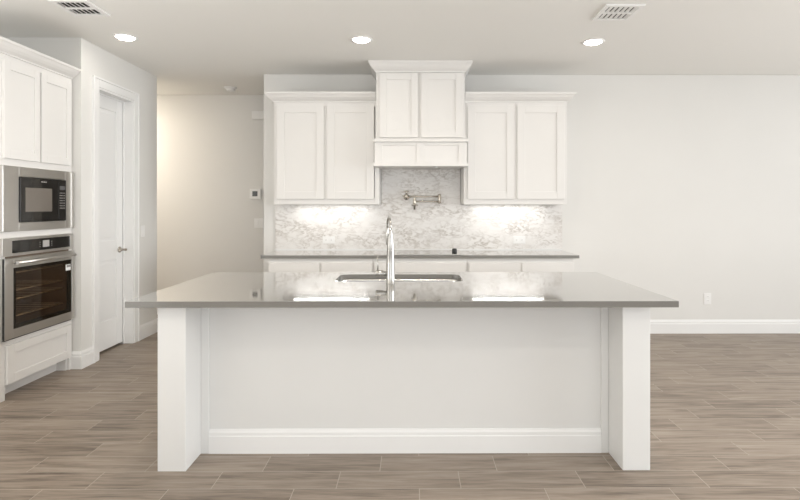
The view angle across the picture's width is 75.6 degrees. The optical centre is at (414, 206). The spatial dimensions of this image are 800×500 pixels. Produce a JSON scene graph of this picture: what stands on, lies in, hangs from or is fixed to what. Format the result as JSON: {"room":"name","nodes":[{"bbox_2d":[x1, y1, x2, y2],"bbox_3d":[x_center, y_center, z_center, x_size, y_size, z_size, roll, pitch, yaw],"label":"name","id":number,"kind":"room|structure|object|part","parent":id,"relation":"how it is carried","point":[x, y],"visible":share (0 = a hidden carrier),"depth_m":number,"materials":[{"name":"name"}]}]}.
{"room":"kitchen","nodes":[
{"label":"kitchen","id":0,"kind":"room"},
{"bbox_2d":[7,38,65,62],"bbox_3d":[-3.700,-0.033,4.457,1.445,2.825,0.130,0,0,0],"label":"wall","id":1,"kind":"structure","parent":0,"point":[55,48],"depth_m":4.39,"materials":[{"name":"paint"}]},
{"bbox_2d":[66,38,156,350],"bbox_3d":[-2.915,-0.033,5.051,0.130,2.825,1.310,0,0,0],"label":"wall","id":2,"kind":"structure","parent":0,"point":[82,54],"depth_m":4.53,"materials":[{"name":"paint"}]},
{"bbox_2d":[71,347,93,368],"bbox_3d":[-2.876,1.306,4.464,0.090,0.148,0.168,0,0,0],"label":"baseboard","id":3,"kind":"structure","parent":2,"relation":"attached to","point":[79,359],"depth_m":4.39,"materials":[{"name":"paint"}]},
{"bbox_2d":[99,95,126,351],"bbox_3d":[-2.926,0.150,4.925,0.108,2.415,0.552,0,0,0],"label":"door","id":4,"kind":"structure","parent":2,"relation":"in","point":[111,249],"depth_m":4.98,"materials":[{"name":"paint"}]},
{"bbox_3d":[-2.950,-0.303,4.925,0.007,1.197,0.268,0,0,0],"label":"raised panel","id":5,"kind":"part","parent":4,"relation":"part of","materials":[{"name":"paint"}]},
{"bbox_3d":[-2.950,0.802,4.925,0.007,0.515,0.268,0,0,0],"label":"raised panel","id":6,"kind":"part","parent":4,"relation":"part of","materials":[{"name":"paint"}]},
{"bbox_3d":[-2.909,0.425,5.099,0.072,0.062,0.144,0,0,0],"label":"handle","id":7,"kind":"part","parent":4,"relation":"part of","materials":[{"name":"silver metal"}]},
{"bbox_2d":[92,75,139,362],"bbox_3d":[-2.839,0.107,4.926,0.022,2.545,0.760,0,0,0],"label":"trim","id":8,"kind":"structure","parent":2,"relation":"attached to","point":[97,82],"depth_m":4.62,"materials":[{"name":"paint"}]},
{"bbox_2d":[99,87,133,343],"bbox_3d":[-2.912,0.150,4.926,0.136,2.459,0.588,0,0,0],"label":"trim","id":9,"kind":"structure","parent":2,"relation":"attached to","point":[128,104],"depth_m":5.20,"materials":[{"name":"paint"}]},
{"bbox_2d":[141,225,144,236],"bbox_3d":[-2.847,0.253,5.403,0.009,0.118,0.072,0,0,0],"label":"light switch","id":10,"kind":"object","parent":2,"relation":"attached to","point":[143,226],"visible":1,"depth_m":5.40,"materials":[{"name":"white plastic"}]},
{"bbox_2d":[157,95,263,290],"bbox_3d":[0.066,-0.033,6.710,12.200,2.825,0.130,0,0,0],"label":"wall","id":11,"kind":"structure","parent":0,"point":[210,148],"depth_m":6.63,"materials":[{"name":"paint"}]},
{"bbox_2d":[250,189,260,198],"bbox_3d":[-2.046,-0.168,6.623,0.145,0.130,0.023,0,0,0],"label":"thermostat","id":12,"kind":"object","parent":11,"relation":"attached to","point":[254,193],"visible":1,"depth_m":6.61,"materials":[{"name":"white plastic"}]},
{"bbox_2d":[252,111,263,119],"bbox_3d":[-1.983,-1.178,6.612,0.200,0.108,0.045,0,0,0],"label":"door chime","id":13,"kind":"object","parent":11,"relation":"attached to","point":[256,115],"visible":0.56,"depth_m":6.59,"materials":[{"name":"white plastic"}]},
{"bbox_2d":[254,218,263,227],"bbox_3d":[-2.003,0.206,6.630,0.120,0.123,0.009,0,0,0],"label":"light switch","id":14,"kind":"object","parent":11,"relation":"attached to","point":[258,222],"visible":1,"depth_m":6.63,"materials":[{"name":"white plastic"}]},
{"bbox_2d":[0,314,799,499],"bbox_3d":[0.191,1.440,1.823,12.400,0.120,10.045,0,0,0],"label":"floor","id":15,"kind":"structure","parent":0,"point":[725,408],"depth_m":2.87,"materials":[{"name":"brown wood"}]},
{"bbox_2d":[0,36,80,402],"bbox_3d":[-3.209,0.103,3.947,0.734,2.553,0.882,0,0,0],"label":"tall cabinet","id":16,"kind":"object","parent":15,"relation":"on","point":[36,87],"visible":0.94,"depth_m":3.93,"materials":[{"name":"paint"}]},
{"bbox_3d":[-2.909,-0.697,3.816,0.020,0.697,0.356,0,0,0],"label":"door","id":17,"kind":"part","parent":16,"relation":"part of","materials":[{"name":"paint"}]},
{"bbox_2d":[0,165,73,231],"bbox_3d":[-3.078,-0.059,3.996,0.384,0.473,0.762,0,0,0],"label":"microwave","id":18,"kind":"object","parent":16,"relation":"in","point":[25,202],"visible":1,"depth_m":3.91,"materials":[{"name":"silver metal"}]},
{"bbox_3d":[-2.904,-0.059,3.636,0.027,0.473,0.041,0,0,0],"label":"rail","id":19,"kind":"part","parent":18,"relation":"part of","materials":[{"name":"silver metal"}]},
{"bbox_3d":[-2.899,-0.055,3.977,0.023,0.330,0.403,0,0,0],"label":"door","id":20,"kind":"part","parent":18,"relation":"part of","materials":[{"name":"black glass"}]},
{"bbox_3d":[-2.901,-0.055,4.226,0.023,0.330,0.090,0,0,0],"label":"control panel","id":21,"kind":"part","parent":18,"relation":"part of","materials":[{"name":"black glass"}]},
{"bbox_3d":[-2.907,-0.059,4.363,0.027,0.473,0.029,0,0,0],"label":"rail","id":22,"kind":"part","parent":18,"relation":"part of","materials":[{"name":"silver metal"}]},
{"bbox_2d":[0,233,76,341],"bbox_3d":[-3.128,0.589,3.997,0.583,0.731,0.755,0,0,0],"label":"wall oven","id":23,"kind":"object","parent":16,"relation":"in","point":[37,272],"visible":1,"depth_m":4.13,"materials":[{"name":"metal"}]},
{"bbox_3d":[-2.909,0.289,4.022,0.019,0.088,0.625,0,0,0],"label":"control glass","id":24,"kind":"part","parent":23,"relation":"part of","materials":[{"name":"black glass"}]},
{"bbox_3d":[-2.910,1.130,4.016,0.020,0.276,0.690,0,0,0],"label":"drawer","id":25,"kind":"part","parent":16,"relation":"part of","materials":[{"name":"paint"}]},
{"bbox_3d":[-3.209,-1.131,3.946,0.734,0.085,0.880,0,0,0],"label":"crown molding","id":26,"kind":"part","parent":16,"relation":"part of","materials":[{"name":"paint"}]},
{"bbox_3d":[-2.911,-0.697,4.184,0.020,0.697,0.356,0,0,0],"label":"door","id":27,"kind":"part","parent":16,"relation":"part of","materials":[{"name":"paint"}]},
{"bbox_2d":[268,258,373,271],"bbox_3d":[-0.909,0.939,5.282,1.019,0.883,0.622,0,0,0],"label":"base cabinet","id":28,"kind":"object","parent":15,"relation":"on","point":[281,264],"visible":0.12,"depth_m":4.97,"materials":[{"name":"paint"}]},
{"bbox_3d":[-1.161,0.614,4.979,0.486,0.152,0.020,0,0,0],"label":"drawer","id":29,"kind":"part","parent":28,"relation":"part of","materials":[{"name":"paint"}]},
{"bbox_3d":[-0.654,0.614,4.981,0.486,0.152,0.020,0,0,0],"label":"drawer","id":30,"kind":"part","parent":28,"relation":"part of","materials":[{"name":"paint"}]},
{"bbox_2d":[261,250,578,258],"bbox_3d":[0.054,0.481,5.290,3.075,0.030,0.650,0,0,0],"label":"countertop","id":31,"kind":"structure","parent":28,"relation":"on","point":[277,254],"depth_m":5.05,"materials":[{"name":"grey stone"}]},
{"bbox_2d":[385,248,463,254],"bbox_3d":[0.099,0.437,5.250,0.763,0.057,0.542,0,0,0],"label":"cooktop","id":32,"kind":"object","parent":31,"relation":"in","point":[454,251],"visible":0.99,"depth_m":5.20,"materials":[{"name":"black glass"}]},
{"bbox_3d":[0.099,0.462,5.258,0.759,0.007,0.525,0,0,0],"label":"glass","id":33,"kind":"part","parent":32,"relation":"part of","materials":[{"name":"black glass"}]},
{"bbox_3d":[0.101,0.461,4.987,0.763,0.009,0.016,0,0,0],"label":"trim","id":34,"kind":"part","parent":32,"relation":"part of","materials":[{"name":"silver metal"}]},
{"bbox_2d":[158,307,649,470],"bbox_3d":[-0.055,0.945,3.226,2.576,0.870,1.068,0,0,0],"label":"kitchen island","id":35,"kind":"object","parent":15,"relation":"on","point":[546,379],"visible":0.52,"depth_m":2.90,"materials":[{"name":"paint"}]},
{"bbox_3d":[-1.268,0.945,2.790,0.147,0.870,0.208,0,0,0],"label":"leg","id":36,"kind":"part","parent":35,"relation":"part of","materials":[{"name":"paint"}]},
{"bbox_3d":[-1.172,0.945,2.887,0.044,0.870,0.015,0,0,0],"label":"corner trim","id":37,"kind":"part","parent":35,"relation":"part of","materials":[{"name":"paint"}]},
{"bbox_2d":[125,272,678,307],"bbox_3d":[-0.064,0.493,3.192,2.803,0.032,1.176,0,0,0],"label":"island countertop","id":38,"kind":"structure","parent":35,"relation":"on","point":[215,289],"depth_m":2.94,"materials":[{"name":"grey stone"}]},
{"bbox_2d":[376,216,394,283],"bbox_3d":[-0.182,0.267,3.312,0.120,0.420,0.246,0,0,0],"label":"kitchen faucet","id":39,"kind":"object","parent":38,"relation":"on","point":[389,273],"visible":1,"depth_m":3.20,"materials":[{"name":"silver metal"}]},
{"bbox_3d":[-0.165,0.102,3.321,0.014,0.090,0.222,0,0,-8],"label":"spout","id":40,"kind":"part","parent":39,"relation":"part of","materials":[{"name":"silver metal"}]},
{"bbox_2d":[338,279,459,281],"bbox_3d":[-0.103,0.613,3.467,0.873,0.202,0.408,0,0,0],"label":"sink","id":41,"kind":"object","parent":38,"relation":"in","point":[342,280],"visible":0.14,"depth_m":3.65,"materials":[{"name":"silver metal"}]},
{"bbox_3d":[-0.051,1.313,2.892,2.199,0.133,0.016,0,0,0],"label":"baseboard","id":42,"kind":"part","parent":35,"relation":"part of","materials":[{"name":"paint"}]},
{"bbox_3d":[-0.052,0.945,2.909,2.284,0.870,0.018,0,0,0],"label":"panel","id":43,"kind":"part","parent":35,"relation":"part of","materials":[{"name":"paint"}]},
{"bbox_3d":[1.069,0.945,2.898,0.040,0.870,0.015,0,0,0],"label":"corner trim","id":44,"kind":"part","parent":35,"relation":"part of","materials":[{"name":"paint"}]},
{"bbox_3d":[1.163,0.945,2.802,0.145,0.870,0.208,0,0,0],"label":"leg","id":45,"kind":"part","parent":35,"relation":"part of","materials":[{"name":"paint"}]},
{"bbox_2d":[374,258,466,271],"bbox_3d":[0.056,0.939,5.286,0.908,0.883,0.622,0,0,0],"label":"base cabinet","id":46,"kind":"object","parent":15,"relation":"on","point":[401,264],"visible":0.18,"depth_m":4.98,"materials":[{"name":"paint"}]},
{"bbox_3d":[0.058,0.614,4.985,0.882,0.152,0.020,0,0,0],"label":"drawer","id":47,"kind":"part","parent":46,"relation":"part of","materials":[{"name":"paint"}]},
{"bbox_2d":[467,258,573,271],"bbox_3d":[1.031,0.939,5.291,1.038,0.883,0.622,0,0,0],"label":"base cabinet","id":48,"kind":"object","parent":15,"relation":"on","point":[473,264],"visible":0.16,"depth_m":4.98,"materials":[{"name":"paint"}]},
{"bbox_3d":[0.774,0.614,4.989,0.496,0.152,0.020,0,0,0],"label":"drawer","id":49,"kind":"part","parent":48,"relation":"part of","materials":[{"name":"paint"}]},
{"bbox_3d":[1.290,0.614,4.991,0.496,0.152,0.020,0,0,0],"label":"drawer","id":50,"kind":"part","parent":48,"relation":"part of","materials":[{"name":"paint"}]},
{"bbox_2d":[0,0,799,94],"bbox_3d":[0.191,-1.505,1.823,12.400,0.120,10.045,0,0,0],"label":"ceiling","id":51,"kind":"structure","parent":0,"point":[192,47],"depth_m":4.37,"materials":[{"name":"white paint"}]},
{"bbox_2d":[47,0,110,15],"bbox_3d":[-2.417,-1.438,3.727,0.273,0.013,0.293,0,0,0],"label":"ceiling vent","id":52,"kind":"object","parent":51,"relation":"in","point":[77,7],"visible":1,"depth_m":3.72,"materials":[{"name":"white plastic"}]},
{"bbox_2d":[112,33,138,40],"bbox_3d":[-2.459,-1.434,4.381,0.200,0.022,0.200,0,0,0],"label":"recessed light","id":53,"kind":"object","parent":51,"relation":"in","point":[120,36],"visible":1,"depth_m":4.35,"materials":[{"name":"white plastic"}]},
{"bbox_2d":[116,35,134,40],"bbox_3d":[-2.459,-1.434,4.381,0.143,0.022,0.143,0,0,0],"label":"diffuser","id":54,"kind":"object","parent":53,"relation":"attached to","point":[120,37],"depth_m":4.35,"materials":[{"name":"white plastic"}]},
{"bbox_2d":[224,86,236,91],"bbox_3d":[-2.225,-1.422,6.229,0.150,0.046,0.150,0,0,0],"label":"smoke detector","id":55,"kind":"object","parent":51,"relation":"attached to","point":[228,88],"visible":1,"depth_m":6.19,"materials":[{"name":"white plastic"}]},
{"bbox_2d":[350,36,372,43],"bbox_3d":[-0.459,-1.434,4.442,0.200,0.022,0.200,0,0,0],"label":"recessed light","id":56,"kind":"object","parent":51,"relation":"in","point":[356,39],"visible":1,"depth_m":4.41,"materials":[{"name":"white plastic"}]},
{"bbox_2d":[353,37,368,42],"bbox_3d":[-0.459,-1.434,4.442,0.143,0.022,0.143,0,0,0],"label":"diffuser","id":57,"kind":"object","parent":56,"relation":"attached to","point":[355,39],"depth_m":4.41,"materials":[{"name":"white plastic"}]},
{"bbox_2d":[581,38,604,45],"bbox_3d":[1.562,-1.434,4.505,0.200,0.022,0.200,0,0,0],"label":"recessed light","id":58,"kind":"object","parent":51,"relation":"in","point":[593,41],"visible":1,"depth_m":4.47,"materials":[{"name":"white plastic"}]},
{"bbox_2d":[585,40,601,44],"bbox_3d":[1.562,-1.434,4.505,0.143,0.022,0.143,0,0,0],"label":"diffuser","id":59,"kind":"object","parent":58,"relation":"attached to","point":[587,42],"depth_m":4.47,"materials":[{"name":"white plastic"}]},
{"bbox_2d":[592,4,644,20],"bbox_3d":[1.503,-1.438,3.813,0.280,0.013,0.300,0,0,0],"label":"ceiling vent","id":60,"kind":"object","parent":51,"relation":"in","point":[609,12],"visible":1,"depth_m":3.80,"materials":[{"name":"white plastic"}]},
{"bbox_2d":[264,74,799,319],"bbox_3d":[2.264,-0.033,5.691,7.815,2.825,0.130,0,0,0],"label":"wall","id":61,"kind":"structure","parent":0,"point":[681,188],"depth_m":5.63,"materials":[{"name":"paint"}]},
{"bbox_2d":[264,91,380,204],"bbox_3d":[-0.942,-0.596,5.405,1.154,1.140,0.409,0,0,0],"label":"upper cabinet","id":62,"kind":"object","parent":61,"relation":"attached to","point":[324,144],"visible":0.9,"depth_m":5.27,"materials":[{"name":"paint"}]},
{"bbox_3d":[-1.167,-0.561,5.269,0.483,0.962,0.020,0,0,0],"label":"door","id":63,"kind":"part","parent":62,"relation":"part of","materials":[{"name":"paint"}]},
{"bbox_3d":[-0.956,-1.119,5.405,1.126,0.094,0.409,0,0,0],"label":"crown molding","id":64,"kind":"part","parent":62,"relation":"part of","materials":[{"name":"paint"}]},
{"bbox_3d":[-0.653,-0.561,5.271,0.482,0.962,0.020,0,0,0],"label":"door","id":65,"kind":"part","parent":62,"relation":"part of","materials":[{"name":"paint"}]},
{"bbox_2d":[275,169,561,249],"bbox_3d":[0.049,0.023,5.607,3.122,0.886,0.016,0,0,0],"label":"backsplash","id":66,"kind":"structure","parent":61,"relation":"attached to","point":[448,224],"depth_m":5.61,"materials":[{"name":"marble"}]},
{"bbox_2d":[323,236,334,243],"bbox_3d":[-0.932,0.358,5.595,0.130,0.078,0.008,0,0,0],"label":"wall outlet","id":67,"kind":"object","parent":66,"relation":"attached to","point":[326,239],"visible":1,"depth_m":5.59,"materials":[{"name":"white plastic"}]},
{"bbox_2d":[402,190,440,209],"bbox_3d":[0.075,-0.074,5.521,0.414,0.209,0.124,0,0,9],"label":"pot filler","id":68,"kind":"object","parent":66,"relation":"attached to","point":[406,196],"visible":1,"depth_m":5.52,"materials":[{"name":"silver metal"}]},
{"bbox_3d":[0.001,-0.034,5.500,0.034,0.128,0.034,0,0,0],"label":"spout","id":69,"kind":"part","parent":68,"relation":"part of","materials":[{"name":"silver metal"}]},
{"bbox_3d":[0.092,-0.113,5.530,0.340,0.019,0.018,0,0,0],"label":"arm","id":70,"kind":"part","parent":68,"relation":"part of","materials":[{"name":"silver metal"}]},
{"bbox_2d":[513,236,524,242],"bbox_3d":[1.140,0.358,5.605,0.130,0.078,0.008,0,0,0],"label":"wall outlet","id":71,"kind":"object","parent":66,"relation":"attached to","point":[516,239],"visible":1,"depth_m":5.60,"materials":[{"name":"white plastic"}]},
{"bbox_2d":[368,60,472,169],"bbox_3d":[0.059,-0.916,5.340,1.029,1.053,0.543,0,0,0],"label":"range hood","id":72,"kind":"object","parent":61,"relation":"attached to","point":[420,104],"visible":1,"depth_m":5.12,"materials":[{"name":"paint"}]},
{"bbox_3d":[-0.358,-0.540,5.114,0.080,0.208,0.009,0,0,0],"label":"frieze frame","id":73,"kind":"part","parent":72,"relation":"part of","materials":[{"name":"paint"}]},
{"bbox_3d":[-0.156,-1.012,5.129,0.380,0.640,0.020,0,0,0],"label":"door","id":74,"kind":"part","parent":72,"relation":"part of","materials":[{"name":"paint"}]},
{"bbox_3d":[-0.149,-0.628,5.115,0.337,0.032,0.009,0,0,0],"label":"frieze frame","id":75,"kind":"part","parent":72,"relation":"part of","materials":[{"name":"paint"}]},
{"bbox_3d":[-0.149,-0.446,5.115,0.337,0.020,0.009,0,0,0],"label":"frieze frame","id":76,"kind":"part","parent":72,"relation":"part of","materials":[{"name":"paint"}]},
{"bbox_3d":[0.059,-1.393,5.340,1.029,0.101,0.543,0,0,0],"label":"crown molding","id":77,"kind":"part","parent":72,"relation":"part of","materials":[{"name":"paint"}]},
{"bbox_3d":[0.061,-0.540,5.116,0.082,0.208,0.009,0,0,0],"label":"frieze frame","id":78,"kind":"part","parent":72,"relation":"part of","materials":[{"name":"paint"}]},
{"bbox_2d":[402,168,439,169],"bbox_3d":[0.073,-0.407,5.440,0.400,0.006,0.230,0,0,0],"label":"grille","id":79,"kind":"object","parent":72,"relation":"attached to","point":[402,168],"depth_m":5.40,"materials":[{"name":"silver metal"}]},
{"bbox_3d":[0.272,-1.012,5.131,0.411,0.640,0.020,0,0,0],"label":"door","id":80,"kind":"part","parent":72,"relation":"part of","materials":[{"name":"paint"}]},
{"bbox_3d":[0.271,-0.628,5.117,0.337,0.032,0.009,0,0,0],"label":"frieze frame","id":81,"kind":"part","parent":72,"relation":"part of","materials":[{"name":"paint"}]},
{"bbox_3d":[0.271,-0.446,5.117,0.337,0.020,0.009,0,0,0],"label":"frieze frame","id":82,"kind":"part","parent":72,"relation":"part of","materials":[{"name":"paint"}]},
{"bbox_3d":[0.479,-0.540,5.118,0.078,0.208,0.009,0,0,0],"label":"frieze frame","id":83,"kind":"part","parent":72,"relation":"part of","materials":[{"name":"paint"}]},
{"bbox_2d":[461,92,576,204],"bbox_3d":[1.074,-0.596,5.415,1.138,1.140,0.409,0,0,0],"label":"upper cabinet","id":84,"kind":"object","parent":61,"relation":"attached to","point":[517,143],"visible":0.91,"depth_m":5.28,"materials":[{"name":"paint"}]},
{"bbox_3d":[0.785,-0.561,5.279,0.477,0.962,0.020,0,0,0],"label":"door","id":85,"kind":"part","parent":84,"relation":"part of","materials":[{"name":"paint"}]},
{"bbox_3d":[1.078,-1.119,5.415,1.129,0.094,0.409,0,0,0],"label":"crown molding","id":86,"kind":"part","parent":84,"relation":"part of","materials":[{"name":"paint"}]},
{"bbox_3d":[1.294,-0.561,5.281,0.483,0.962,0.020,0,0,0],"label":"door","id":87,"kind":"part","parent":84,"relation":"part of","materials":[{"name":"paint"}]},
{"bbox_2d":[704,293,710,303],"bbox_3d":[3.202,1.002,5.627,0.078,0.122,0.008,0,0,0],"label":"wall outlet","id":88,"kind":"object","parent":61,"relation":"attached to","point":[707,296],"visible":1,"depth_m":5.62,"materials":[{"name":"white plastic"}]},
{"bbox_2d":[650,320,799,333],"bbox_3d":[3.872,1.306,5.626,4.600,0.148,0.016,0,0,0],"label":"baseboard","id":89,"kind":"structure","parent":61,"relation":"attached to","point":[656,326],"depth_m":5.62,"materials":[{"name":"paint"}]},
{"bbox_3d":[-4.506,-0.033,5.633,3.045,2.825,0.130,0,0,0],"label":"wall","id":90,"kind":"structure","parent":0,"visible":0},
{"bbox_2d":[140,318,157,339],"bbox_3d":[-4.382,1.306,5.505,3.091,0.148,0.418,0,0,0],"label":"baseboard","id":91,"kind":"structure","parent":90,"relation":"attached to","point":[149,328],"depth_m":5.50,"materials":[{"name":"paint"}]}
]}

